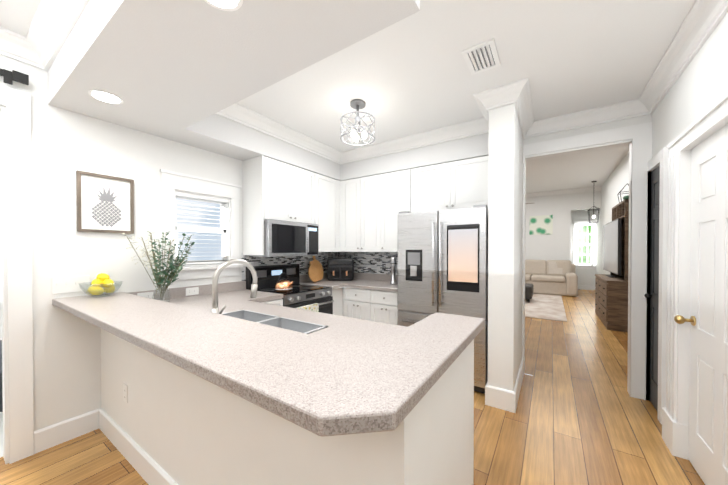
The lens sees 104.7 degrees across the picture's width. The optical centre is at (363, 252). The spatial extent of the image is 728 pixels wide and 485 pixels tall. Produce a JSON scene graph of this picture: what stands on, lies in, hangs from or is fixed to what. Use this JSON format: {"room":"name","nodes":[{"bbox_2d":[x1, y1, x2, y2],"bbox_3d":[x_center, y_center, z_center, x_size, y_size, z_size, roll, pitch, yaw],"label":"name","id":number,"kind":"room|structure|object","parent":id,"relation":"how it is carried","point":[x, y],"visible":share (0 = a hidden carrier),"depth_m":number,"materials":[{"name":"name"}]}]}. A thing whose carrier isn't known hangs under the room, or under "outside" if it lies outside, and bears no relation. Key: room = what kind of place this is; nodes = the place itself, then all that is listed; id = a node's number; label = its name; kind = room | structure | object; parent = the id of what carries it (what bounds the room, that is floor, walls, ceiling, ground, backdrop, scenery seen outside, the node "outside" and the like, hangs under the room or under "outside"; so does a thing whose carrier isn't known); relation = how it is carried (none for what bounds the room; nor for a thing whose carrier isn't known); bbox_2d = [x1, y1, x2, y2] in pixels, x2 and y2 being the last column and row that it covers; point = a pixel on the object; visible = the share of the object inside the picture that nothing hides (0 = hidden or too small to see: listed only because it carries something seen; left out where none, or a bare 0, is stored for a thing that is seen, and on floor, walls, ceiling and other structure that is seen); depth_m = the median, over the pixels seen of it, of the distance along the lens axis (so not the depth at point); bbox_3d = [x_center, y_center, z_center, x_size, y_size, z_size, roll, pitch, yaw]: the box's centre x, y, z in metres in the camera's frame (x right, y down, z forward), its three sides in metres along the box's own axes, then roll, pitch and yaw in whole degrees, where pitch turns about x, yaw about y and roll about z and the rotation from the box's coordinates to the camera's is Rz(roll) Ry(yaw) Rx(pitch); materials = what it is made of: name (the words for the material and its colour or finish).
{"room":"kitchen","nodes":[
{"label":"kitchen","id":0,"kind":"room"},
{"bbox_2d":[0,300,1,339],"bbox_3d":[-4.772,-0.018,2.789,0.120,2.700,2.720,0,1,34],"label":"wall","id":1,"kind":"structure","parent":0,"point":[0,322],"depth_m":3.34,"materials":[{"name":"paint"}]},
{"bbox_2d":[0,412,2,457],"bbox_3d":[-3.744,1.367,2.117,2.589,0.062,2.720,0,1,34],"label":"floor","id":2,"kind":"structure","parent":0,"point":[1,434],"depth_m":2.06,"materials":[{"name":"tile"}]},
{"bbox_2d":[0,340,2,411],"bbox_3d":[-2.969,1.091,2.637,1.200,0.480,0.650,0,1,34],"label":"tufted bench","id":3,"kind":"object","parent":2,"relation":"on","point":[1,403],"visible":0.08,"depth_m":2.05,"materials":[{"name":"fabric"}]},
{"bbox_2d":[0,55,242,430],"bbox_3d":[-0.011,-0.338,5.264,0.120,3.300,13.920,0,1,34],"label":"wall","id":4,"kind":"structure","parent":0,"point":[66,145],"depth_m":2.04,"materials":[{"name":"paint"}]},
{"bbox_2d":[0,68,28,84],"bbox_3d":[-2.742,-1.093,0.997,0.054,0.090,2.000,0,1,34],"label":"barn door rail","id":5,"kind":"object","parent":4,"relation":"attached to","point":[9,77],"visible":0.98,"depth_m":1.76,"materials":[{"name":"black metal"}]},
{"bbox_2d":[0,85,33,463],"bbox_3d":[-2.541,0.153,1.450,0.142,2.380,1.060,0,1,34],"label":"door frame","id":6,"kind":"structure","parent":4,"relation":"attached to","point":[16,267],"depth_m":1.80,"materials":[{"name":"paint"}]},
{"bbox_2d":[0,27,48,71],"bbox_3d":[-2.947,-1.288,0.645,0.105,0.125,2.990,0,1,34],"label":"crown molding","id":7,"kind":"structure","parent":4,"relation":"attached to","point":[9,40],"depth_m":1.76,"materials":[{"name":"paint"}]},
{"bbox_2d":[20,0,89,67],"bbox_3d":[-1.137,-1.292,1.174,2.290,0.125,0.105,0,1,34],"label":"crown molding","id":8,"kind":"structure","parent":4,"relation":"attached to","point":[42,42],"depth_m":1.63,"materials":[{"name":"paint"}]},
{"bbox_2d":[34,409,97,453],"bbox_3d":[-2.115,1.267,1.994,0.016,0.145,0.298,0,1,34],"label":"baseboard","id":9,"kind":"structure","parent":4,"relation":"attached to","point":[45,438],"depth_m":1.98,"materials":[{"name":"paint"}]},
{"bbox_2d":[76,170,133,233],"bbox_3d":[-1.984,-0.373,2.167,0.025,0.440,0.330,0,1,34],"label":"framed picture","id":10,"kind":"object","parent":4,"relation":"attached to","point":[105,203],"visible":1,"depth_m":2.15,"materials":[{"name":"paper"}]},
{"bbox_2d":[137,292,153,298],"bbox_3d":[-1.840,0.372,2.367,0.006,0.070,0.115,0,1,34],"label":"electrical outlet plate","id":11,"kind":"object","parent":4,"relation":"attached to","point":[147,294],"depth_m":2.37,"materials":[{"name":"plastic"}]},
{"bbox_2d":[186,287,198,295],"bbox_3d":[-1.635,0.370,2.675,0.006,0.070,0.115,0,1,34],"label":"electrical outlet plate","id":12,"kind":"object","parent":4,"relation":"attached to","point":[193,291],"depth_m":2.67,"materials":[{"name":"plastic"}]},
{"bbox_2d":[159,169,242,279],"bbox_3d":[-1.614,-0.241,2.812,0.170,0.985,0.770,0,1,34],"label":"kitchen window","id":13,"kind":"structure","parent":4,"relation":"in","point":[175,185],"depth_m":2.78,"materials":[{"name":"paint"}]},
{"bbox_2d":[128,273,326,298],"bbox_3d":[-1.179,0.364,3.385,0.020,0.095,2.705,0,1,34],"label":"backsplash","id":14,"kind":"structure","parent":4,"relation":"attached to","point":[175,293],"depth_m":2.80,"materials":[{"name":"grey stone"}]},
{"bbox_2d":[244,155,295,222],"bbox_3d":[-1.075,-0.685,3.232,0.352,0.668,0.435,0,1,34],"label":"upper cabinet","id":15,"kind":"object","parent":4,"relation":"attached to","point":[269,184],"depth_m":3.06,"materials":[{"name":"paint"}]},
{"bbox_2d":[245,219,318,256],"bbox_3d":[-0.941,-0.155,3.344,0.454,0.394,0.756,0,1,34],"label":"microwave","id":16,"kind":"object","parent":15,"relation":"attached to","point":[285,238],"visible":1,"depth_m":3.15,"materials":[{"name":"silver metal"}]},
{"bbox_2d":[310,319,406,346],"bbox_3d":[-0.016,0.448,1.371,0.575,0.040,0.696,0,1,34],"label":"countertop","id":17,"kind":"structure","parent":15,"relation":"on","point":[361,332],"depth_m":1.52,"materials":[{"name":"beige stone"}]},
{"bbox_2d":[242,252,336,280],"bbox_3d":[-0.890,0.209,3.817,0.024,0.429,1.670,0,1,34],"label":"tile backsplash","id":18,"kind":"structure","parent":4,"relation":"attached to","point":[303,261],"depth_m":3.74,"materials":[{"name":"tile"}]},
{"bbox_2d":[296,167,311,223],"bbox_3d":[-0.894,-0.687,3.504,0.352,0.668,0.435,0,1,34],"label":"upper cabinet","id":19,"kind":"object","parent":4,"relation":"attached to","point":[303,177],"depth_m":3.43,"materials":[{"name":"paint"}]},
{"bbox_2d":[312,172,339,251],"bbox_3d":[-0.624,-0.516,3.880,0.386,1.017,0.600,0,1,34],"label":"upper cabinet","id":20,"kind":"object","parent":4,"relation":"attached to","point":[325,190],"depth_m":3.78,"materials":[{"name":"paint"}]},
{"bbox_2d":[338,252,397,274],"bbox_3d":[0.174,0.207,4.109,1.413,0.429,0.004,0,1,34],"label":"tile backsplash","id":21,"kind":"structure","parent":4,"relation":"attached to","point":[373,262],"depth_m":4.14,"materials":[{"name":"tile"}]},
{"bbox_2d":[354,273,397,282],"bbox_3d":[0.165,0.358,4.103,1.418,0.095,0.020,0,1,34],"label":"backsplash","id":22,"kind":"structure","parent":4,"relation":"attached to","point":[383,278],"depth_m":4.08,"materials":[{"name":"grey stone"}]},
{"bbox_2d":[100,328,423,484],"bbox_3d":[-0.925,0.854,1.491,2.550,0.976,0.110,0,1,34],"label":"wall","id":23,"kind":"structure","parent":0,"point":[178,425],"depth_m":1.20,"materials":[{"name":"paint"}]},
{"bbox_2d":[123,383,127,402],"bbox_3d":[-1.578,0.929,1.856,0.070,0.115,0.006,0,1,34],"label":"electrical outlet plate","id":24,"kind":"object","parent":23,"relation":"attached to","point":[125,388],"depth_m":1.85,"materials":[{"name":"plastic"}]},
{"bbox_2d":[98,408,177,484],"bbox_3d":[-0.954,1.271,1.438,2.566,0.145,0.016,0,1,34],"label":"baseboard","id":25,"kind":"structure","parent":23,"relation":"attached to","point":[146,466],"depth_m":1.76,"materials":[{"name":"paint"}]},
{"bbox_2d":[52,292,484,436],"bbox_3d":[-0.779,0.342,1.660,2.597,0.042,1.060,0,1,34],"label":"countertop","id":26,"kind":"structure","parent":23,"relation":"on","point":[319,386],"depth_m":0.88,"materials":[{"name":"stone"}]},
{"bbox_2d":[79,273,122,296],"bbox_3d":[-1.901,0.234,2.033,0.236,0.166,0.236,0,1,34],"label":"lemon bowl","id":27,"kind":"object","parent":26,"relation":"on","point":[104,281],"visible":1,"depth_m":2.01,"materials":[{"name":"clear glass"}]},
{"bbox_2d":[48,0,488,180],"bbox_3d":[-0.297,-1.191,2.546,2.410,0.349,3.110,0,1,34],"label":"ceiling","id":28,"kind":"structure","parent":0,"point":[182,71],"depth_m":1.51,"materials":[{"name":"paint"}]},
{"bbox_2d":[88,89,123,103],"bbox_3d":[-1.673,-1.007,1.824,0.169,0.006,0.169,0,0,-11],"label":"recessed light","id":29,"kind":"object","parent":28,"relation":"in","point":[101,95],"depth_m":1.81,"materials":[{"name":"paint"}]},
{"bbox_2d":[204,0,242,10],"bbox_3d":[-0.558,-1.001,1.081,0.169,0.006,0.169,0,0,-11],"label":"recessed light","id":30,"kind":"object","parent":28,"relation":"in","point":[223,5],"depth_m":1.13,"materials":[{"name":"paint"}]},
{"bbox_2d":[327,258,353,280],"bbox_3d":[-0.340,0.247,4.117,0.380,0.315,0.330,0,0,-1],"label":"air fryer","id":31,"kind":"object","parent":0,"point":[340,269],"visible":1,"depth_m":4.00,"materials":[{"name":"black plastic"}]},
{"bbox_2d":[0,0,694,151],"bbox_3d":[-1.729,-1.409,1.641,6.445,0.100,6.240,0,1,34],"label":"ceiling","id":32,"kind":"structure","parent":0,"point":[410,75],"depth_m":2.05,"materials":[{"name":"white paint"}]},
{"bbox_2d":[215,103,339,163],"bbox_3d":[-0.859,-1.308,3.120,0.105,0.125,2.045,0,1,34],"label":"crown molding","id":33,"kind":"structure","parent":32,"relation":"attached to","point":[236,112],"depth_m":3.01,"materials":[{"name":"paint"}]},
{"bbox_2d":[340,99,374,145],"bbox_3d":[-0.057,-1.201,2.572,0.322,0.330,0.322,0,1,34],"label":"pendant light","id":34,"kind":"object","parent":32,"relation":"hanging from","point":[357,104],"visible":1,"depth_m":2.54,"materials":[{"name":"grey metal"}]},
{"bbox_2d":[461,38,500,74],"bbox_3d":[0.823,-1.353,1.961,0.200,0.016,0.300,0,1,34],"label":"ceiling vent","id":35,"kind":"object","parent":32,"relation":"in","point":[481,57],"visible":1,"depth_m":1.94,"materials":[{"name":"metal"}]},
{"bbox_2d":[340,177,363,251],"bbox_3d":[-0.098,-0.517,4.039,0.430,1.017,0.407,0,1,34],"label":"upper cabinet","id":36,"kind":"object","parent":0,"relation":"attached to","point":[357,214],"depth_m":3.91,"materials":[{"name":"paint"}]},
{"bbox_2d":[0,289,704,484],"bbox_3d":[2.026,1.348,4.468,4.410,0.060,15.070,0,1,34],"label":"floor","id":37,"kind":"structure","parent":0,"point":[580,416],"depth_m":2.05,"materials":[{"name":"brown wood"}]},
{"bbox_2d":[260,295,283,316],"bbox_3d":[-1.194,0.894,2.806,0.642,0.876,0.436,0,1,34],"label":"base cabinet","id":38,"kind":"object","parent":37,"relation":"on","point":[277,304],"depth_m":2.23,"materials":[{"name":"paint"}]},
{"bbox_2d":[155,295,271,313],"bbox_3d":[-1.348,0.441,2.258,0.988,0.040,0.696,0,1,34],"label":"countertop","id":39,"kind":"structure","parent":38,"relation":"on","point":[202,302],"depth_m":2.32,"materials":[{"name":"beige stone"}]},
{"bbox_2d":[122,231,194,301],"bbox_3d":[-1.607,0.121,2.290,0.390,0.598,0.502,0,1,34],"label":"eucalyptus plant","id":40,"kind":"object","parent":39,"relation":"on","point":[167,278],"visible":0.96,"depth_m":2.30,"materials":[{"name":"green plant"}]},
{"bbox_2d":[211,259,257,313],"bbox_3d":[-0.748,0.232,1.658,0.135,0.388,0.283,0,1,34],"label":"faucet","id":41,"kind":"object","parent":39,"relation":"on","point":[219,270],"visible":0.79,"depth_m":1.61,"materials":[{"name":"silver metal"}]},
{"bbox_2d":[222,309,327,333],"bbox_3d":[-0.632,0.497,1.704,0.812,0.152,0.317,0,1,34],"label":"sink","id":42,"kind":"object","parent":39,"relation":"in","point":[286,323],"visible":0.17,"depth_m":1.79,"materials":[{"name":"metal"}]},
{"bbox_2d":[218,291,279,302],"bbox_3d":[-1.186,0.436,2.813,0.642,0.040,0.408,0,1,34],"label":"countertop","id":43,"kind":"structure","parent":38,"relation":"on","point":[231,294],"depth_m":2.75,"materials":[{"name":"beige stone"}]},
{"bbox_2d":[246,264,333,313],"bbox_3d":[-0.830,0.743,3.283,0.715,1.170,0.748,0,1,34],"label":"range","id":44,"kind":"object","parent":37,"relation":"on","point":[311,298],"visible":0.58,"depth_m":3.27,"materials":[{"name":"black metal"}]},
{"bbox_2d":[274,272,292,292],"bbox_3d":[-0.850,0.321,3.029,0.240,0.212,0.194,0,1,34],"label":"kettle","id":45,"kind":"object","parent":44,"relation":"on","point":[283,286],"visible":1,"depth_m":2.98,"materials":[{"name":"orange metal"}]},
{"bbox_2d":[296,283,339,330],"bbox_3d":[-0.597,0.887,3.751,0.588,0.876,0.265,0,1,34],"label":"base cabinet","id":46,"kind":"object","parent":37,"relation":"on","point":[326,319],"depth_m":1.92,"materials":[{"name":"paint"}]},
{"bbox_2d":[308,256,323,281],"bbox_3d":[-0.669,0.223,3.890,0.165,0.356,0.383,0,1,34],"label":"cutting boards","id":47,"kind":"object","parent":46,"relation":"on","point":[315,271],"visible":0.96,"depth_m":3.88,"materials":[{"name":"brown wood"}]},
{"bbox_2d":[348,283,391,318],"bbox_3d":[0.103,0.886,3.788,0.461,0.876,0.621,0,1,34],"label":"base cabinet","id":48,"kind":"object","parent":37,"relation":"on","point":[362,297],"depth_m":3.50,"materials":[{"name":"paint"}]},
{"bbox_2d":[376,283,405,326],"bbox_3d":[0.397,0.888,3.592,0.462,0.876,0.621,0,1,34],"label":"base cabinet","id":49,"kind":"object","parent":37,"relation":"on","point":[386,297],"depth_m":3.30,"materials":[{"name":"paint"}]},
{"bbox_2d":[390,257,396,284],"bbox_3d":[0.378,0.233,3.616,0.094,0.352,0.093,0,1,34],"label":"grinder","id":50,"kind":"object","parent":49,"relation":"on","point":[393,271],"visible":1,"depth_m":3.59,"materials":[{"name":"silver metal"}]},
{"bbox_2d":[397,205,487,393],"bbox_3d":[0.934,0.442,3.117,0.910,1.775,0.796,0,1,34],"label":"fridge","id":51,"kind":"object","parent":37,"relation":"on","point":[442,261],"visible":0.73,"depth_m":2.77,"materials":[{"name":"silver metal"}]},
{"bbox_2d":[525,293,566,321],"bbox_3d":[3.887,1.287,7.577,2.440,0.010,3.830,0,1,34],"label":"living room rug","id":52,"kind":"object","parent":37,"relation":"on","point":[545,306],"visible":0.21,"depth_m":6.58,"materials":[{"name":"fabric"}]},
{"bbox_2d":[525,283,532,302],"bbox_3d":[4.127,1.071,7.674,0.830,0.418,0.800,0,1,34],"label":"ottoman","id":53,"kind":"object","parent":52,"relation":"on","point":[528,291],"visible":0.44,"depth_m":7.18,"materials":[{"name":"leather"}]},
{"bbox_2d":[525,260,577,296],"bbox_3d":[5.438,0.754,9.154,2.370,1.031,1.120,0,1,34],"label":"sofa","id":54,"kind":"object","parent":52,"relation":"on","point":[554,277],"visible":0.69,"depth_m":8.65,"materials":[{"name":"fabric"}]},
{"bbox_2d":[595,274,627,331],"bbox_3d":[4.747,0.891,5.296,0.493,0.840,1.570,0,1,34],"label":"dresser","id":55,"kind":"object","parent":37,"relation":"on","point":[611,303],"visible":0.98,"depth_m":4.75,"materials":[{"name":"brown wood"}]},
{"bbox_2d":[603,218,621,277],"bbox_3d":[4.803,-0.061,5.460,0.100,1.058,1.620,0,1,34],"label":"screen","id":56,"kind":"object","parent":55,"relation":"on","point":[612,231],"visible":0.98,"depth_m":5.21,"materials":[{"name":"black plastic"}]},
{"bbox_2d":[612,199,628,279],"bbox_3d":[4.864,-0.219,5.221,0.225,1.378,1.250,0,1,34],"label":"shelf","id":57,"kind":"object","parent":55,"relation":"on","point":[620,210],"visible":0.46,"depth_m":4.94,"materials":[{"name":"brown wood"}]},
{"bbox_2d":[617,183,628,202],"bbox_3d":[4.756,-1.078,5.075,0.235,0.338,0.235,0,1,34],"label":"terrarium","id":58,"kind":"object","parent":57,"relation":"on","point":[625,197],"visible":0.46,"depth_m":5.05,"materials":[{"name":"black metal"}]},
{"bbox_2d":[364,174,383,251],"bbox_3d":[0.184,-0.516,3.885,0.427,1.017,0.351,0,1,34],"label":"upper cabinet","id":59,"kind":"object","parent":0,"relation":"attached to","point":[373,185],"depth_m":3.71,"materials":[{"name":"paint"}]},
{"bbox_2d":[384,168,415,251],"bbox_3d":[0.492,-0.514,3.679,0.528,1.017,0.351,0,1,34],"label":"upper cabinet","id":60,"kind":"object","parent":0,"relation":"attached to","point":[399,186],"depth_m":3.54,"materials":[{"name":"paint"}]},
{"bbox_2d":[416,161,455,211],"bbox_3d":[0.887,-0.747,3.415,0.536,0.548,0.351,0,1,34],"label":"upper cabinet","id":61,"kind":"object","parent":0,"relation":"attached to","point":[435,184],"depth_m":3.24,"materials":[{"name":"paint"}]},
{"bbox_2d":[424,339,473,484],"bbox_3d":[0.294,0.857,1.166,0.160,0.976,0.680,0,1,34],"label":"wall","id":62,"kind":"structure","parent":0,"point":[449,404],"depth_m":1.09,"materials":[{"name":"paint"}]},
{"bbox_2d":[488,104,522,390],"bbox_3d":[1.444,-0.318,2.812,0.200,3.300,0.990,0,1,34],"label":"column","id":63,"kind":"structure","parent":0,"point":[505,209],"depth_m":2.41,"materials":[{"name":"paint"}]},
{"bbox_2d":[340,119,488,163],"bbox_3d":[0.533,-1.310,3.358,1.930,0.125,0.105,0,1,34],"label":"crown molding","id":64,"kind":"structure","parent":63,"relation":"attached to","point":[469,128],"depth_m":3.31,"materials":[{"name":"paint"}]},
{"bbox_2d":[456,156,487,208],"bbox_3d":[1.243,-0.745,3.178,0.536,0.548,0.351,0,1,34],"label":"upper cabinet","id":65,"kind":"object","parent":63,"relation":"attached to","point":[471,174],"depth_m":3.03,"materials":[{"name":"paint"}]},
{"bbox_2d":[473,89,499,131],"bbox_3d":[1.126,-1.304,2.585,0.125,0.125,0.485,0,1,34],"label":"crown molding","id":66,"kind":"structure","parent":63,"relation":"attached to","point":[486,100],"depth_m":2.43,"materials":[{"name":"paint"}]},
{"bbox_2d":[510,358,523,412],"bbox_3d":[1.502,1.248,2.715,0.018,0.170,0.908,0,1,34],"label":"baseboard","id":67,"kind":"structure","parent":63,"relation":"attached to","point":[514,395],"depth_m":2.48,"materials":[{"name":"paint"}]},
{"bbox_2d":[512,78,535,135],"bbox_3d":[1.481,-1.304,2.583,0.105,0.125,0.875,0,1,34],"label":"crown molding","id":68,"kind":"structure","parent":63,"relation":"attached to","point":[521,96],"depth_m":2.49,"materials":[{"name":"paint"}]},
{"bbox_2d":[525,191,600,285],"bbox_3d":[5.536,-0.376,9.860,4.260,3.300,0.120,0,1,34],"label":"wall","id":69,"kind":"structure","parent":0,"point":[566,211],"depth_m":9.32,"materials":[{"name":"paint"}]},
{"bbox_2d":[529,215,552,234],"bbox_3d":[5.968,-0.923,9.477,0.660,0.640,0.028,0,1,34],"label":"artwork","id":70,"kind":"object","parent":69,"relation":"attached to","point":[541,225],"visible":0.93,"depth_m":9.46,"materials":[{"name":"paper"}]},
{"bbox_2d":[526,186,601,197],"bbox_3d":[5.523,-1.962,9.720,4.140,0.125,0.105,0,1,34],"label":"crown molding","id":71,"kind":"structure","parent":69,"relation":"attached to","point":[568,191],"depth_m":9.07,"materials":[{"name":"paint"}]},
{"bbox_2d":[573,220,596,268],"bbox_3d":[7.581,-0.259,9.640,0.670,1.650,0.140,0,1,34],"label":"living room window","id":72,"kind":"structure","parent":69,"relation":"in","point":[592,265],"depth_m":9.64,"materials":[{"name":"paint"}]},
{"bbox_2d":[578,285,593,288],"bbox_3d":[7.513,1.204,9.676,0.690,0.145,0.016,0,1,34],"label":"baseboard","id":73,"kind":"structure","parent":69,"relation":"attached to","point":[579,286],"depth_m":9.62,"materials":[{"name":"paint"}]},
{"bbox_2d":[526,145,628,192],"bbox_3d":[3.771,-2.053,7.087,4.380,0.100,8.730,0,1,34],"label":"ceiling","id":74,"kind":"structure","parent":0,"point":[573,170],"depth_m":6.77,"materials":[{"name":"white paint"}]},
{"bbox_2d":[588,181,599,222],"bbox_3d":[6.496,-1.427,7.938,0.251,1.166,0.251,0,1,34],"label":"pendant lantern","id":75,"kind":"object","parent":74,"relation":"hanging from","point":[590,209],"visible":1,"depth_m":7.93,"materials":[{"name":"black metal"}]},
{"bbox_2d":[523,114,651,144],"bbox_3d":[2.192,-0.319,2.848,1.005,3.300,0.100,0,1,34],"label":"wall","id":76,"kind":"structure","parent":0,"point":[601,127],"depth_m":2.76,"materials":[{"name":"paint"}]},
{"bbox_2d":[523,99,635,138],"bbox_3d":[2.078,-1.306,2.792,0.870,0.125,0.105,0,1,34],"label":"crown molding","id":77,"kind":"structure","parent":76,"relation":"attached to","point":[627,109],"depth_m":2.73,"materials":[{"name":"paint"}]},
{"bbox_2d":[522,122,659,400],"bbox_3d":[2.069,0.083,2.666,1.005,2.500,0.544,0,1,34],"label":"door frame","id":78,"kind":"structure","parent":76,"relation":"attached to","point":[638,137],"depth_m":2.57,"materials":[{"name":"paint"}]},
{"bbox_2d":[601,152,628,273],"bbox_3d":[5.535,-0.344,5.908,0.120,3.300,8.700,0,1,34],"label":"wall","id":79,"kind":"structure","parent":0,"point":[619,177],"depth_m":7.01,"materials":[{"name":"paint"}]},
{"bbox_2d":[652,12,727,168],"bbox_3d":[1.183,-0.294,-0.156,0.645,3.300,6.220,0,1,34],"label":"wall","id":80,"kind":"structure","parent":0,"point":[699,87],"depth_m":1.76,"materials":[{"name":"paint"}]},
{"bbox_2d":[644,166,659,411],"bbox_3d":[2.469,0.304,2.379,0.082,2.046,0.330,0,1,34],"label":"door","id":81,"kind":"structure","parent":80,"relation":"in","point":[653,295],"depth_m":2.42,"materials":[{"name":"metal"}]},
{"bbox_2d":[632,0,727,117],"bbox_3d":[0.842,-1.283,0.002,0.105,0.125,6.120,0,1,34],"label":"crown molding","id":82,"kind":"structure","parent":80,"relation":"attached to","point":[704,16],"depth_m":1.79,"materials":[{"name":"paint"}]},
{"bbox_2d":[658,91,727,459],"bbox_3d":[1.903,0.293,1.472,0.194,2.100,1.192,0,1,34],"label":"door frame","id":83,"kind":"structure","parent":80,"relation":"attached to","point":[675,170],"depth_m":1.85,"materials":[{"name":"paint"}]},
{"bbox_2d":[674,126,727,484],"bbox_3d":[1.860,0.346,1.501,0.122,1.977,0.752,0,1,34],"label":"door","id":84,"kind":"structure","parent":80,"relation":"in","point":[708,404],"depth_m":1.58,"materials":[{"name":"paint"}]},
{"label":"outside","id":85,"kind":"structure","parent":0,"visible":0},
{"bbox_2d":[0,208,0,299],"bbox_3d":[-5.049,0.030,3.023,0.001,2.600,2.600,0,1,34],"label":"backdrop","id":86,"kind":"structure","parent":85,"point":[0,254],"depth_m":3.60,"materials":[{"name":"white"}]},
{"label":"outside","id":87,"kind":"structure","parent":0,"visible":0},
{"bbox_2d":[176,198,221,260],"bbox_3d":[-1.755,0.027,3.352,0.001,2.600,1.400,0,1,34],"label":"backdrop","id":88,"kind":"structure","parent":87,"point":[211,250],"depth_m":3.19,"materials":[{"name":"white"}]},
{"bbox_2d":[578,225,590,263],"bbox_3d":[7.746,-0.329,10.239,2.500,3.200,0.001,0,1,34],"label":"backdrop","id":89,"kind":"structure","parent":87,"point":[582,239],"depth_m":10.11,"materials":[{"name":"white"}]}
]}

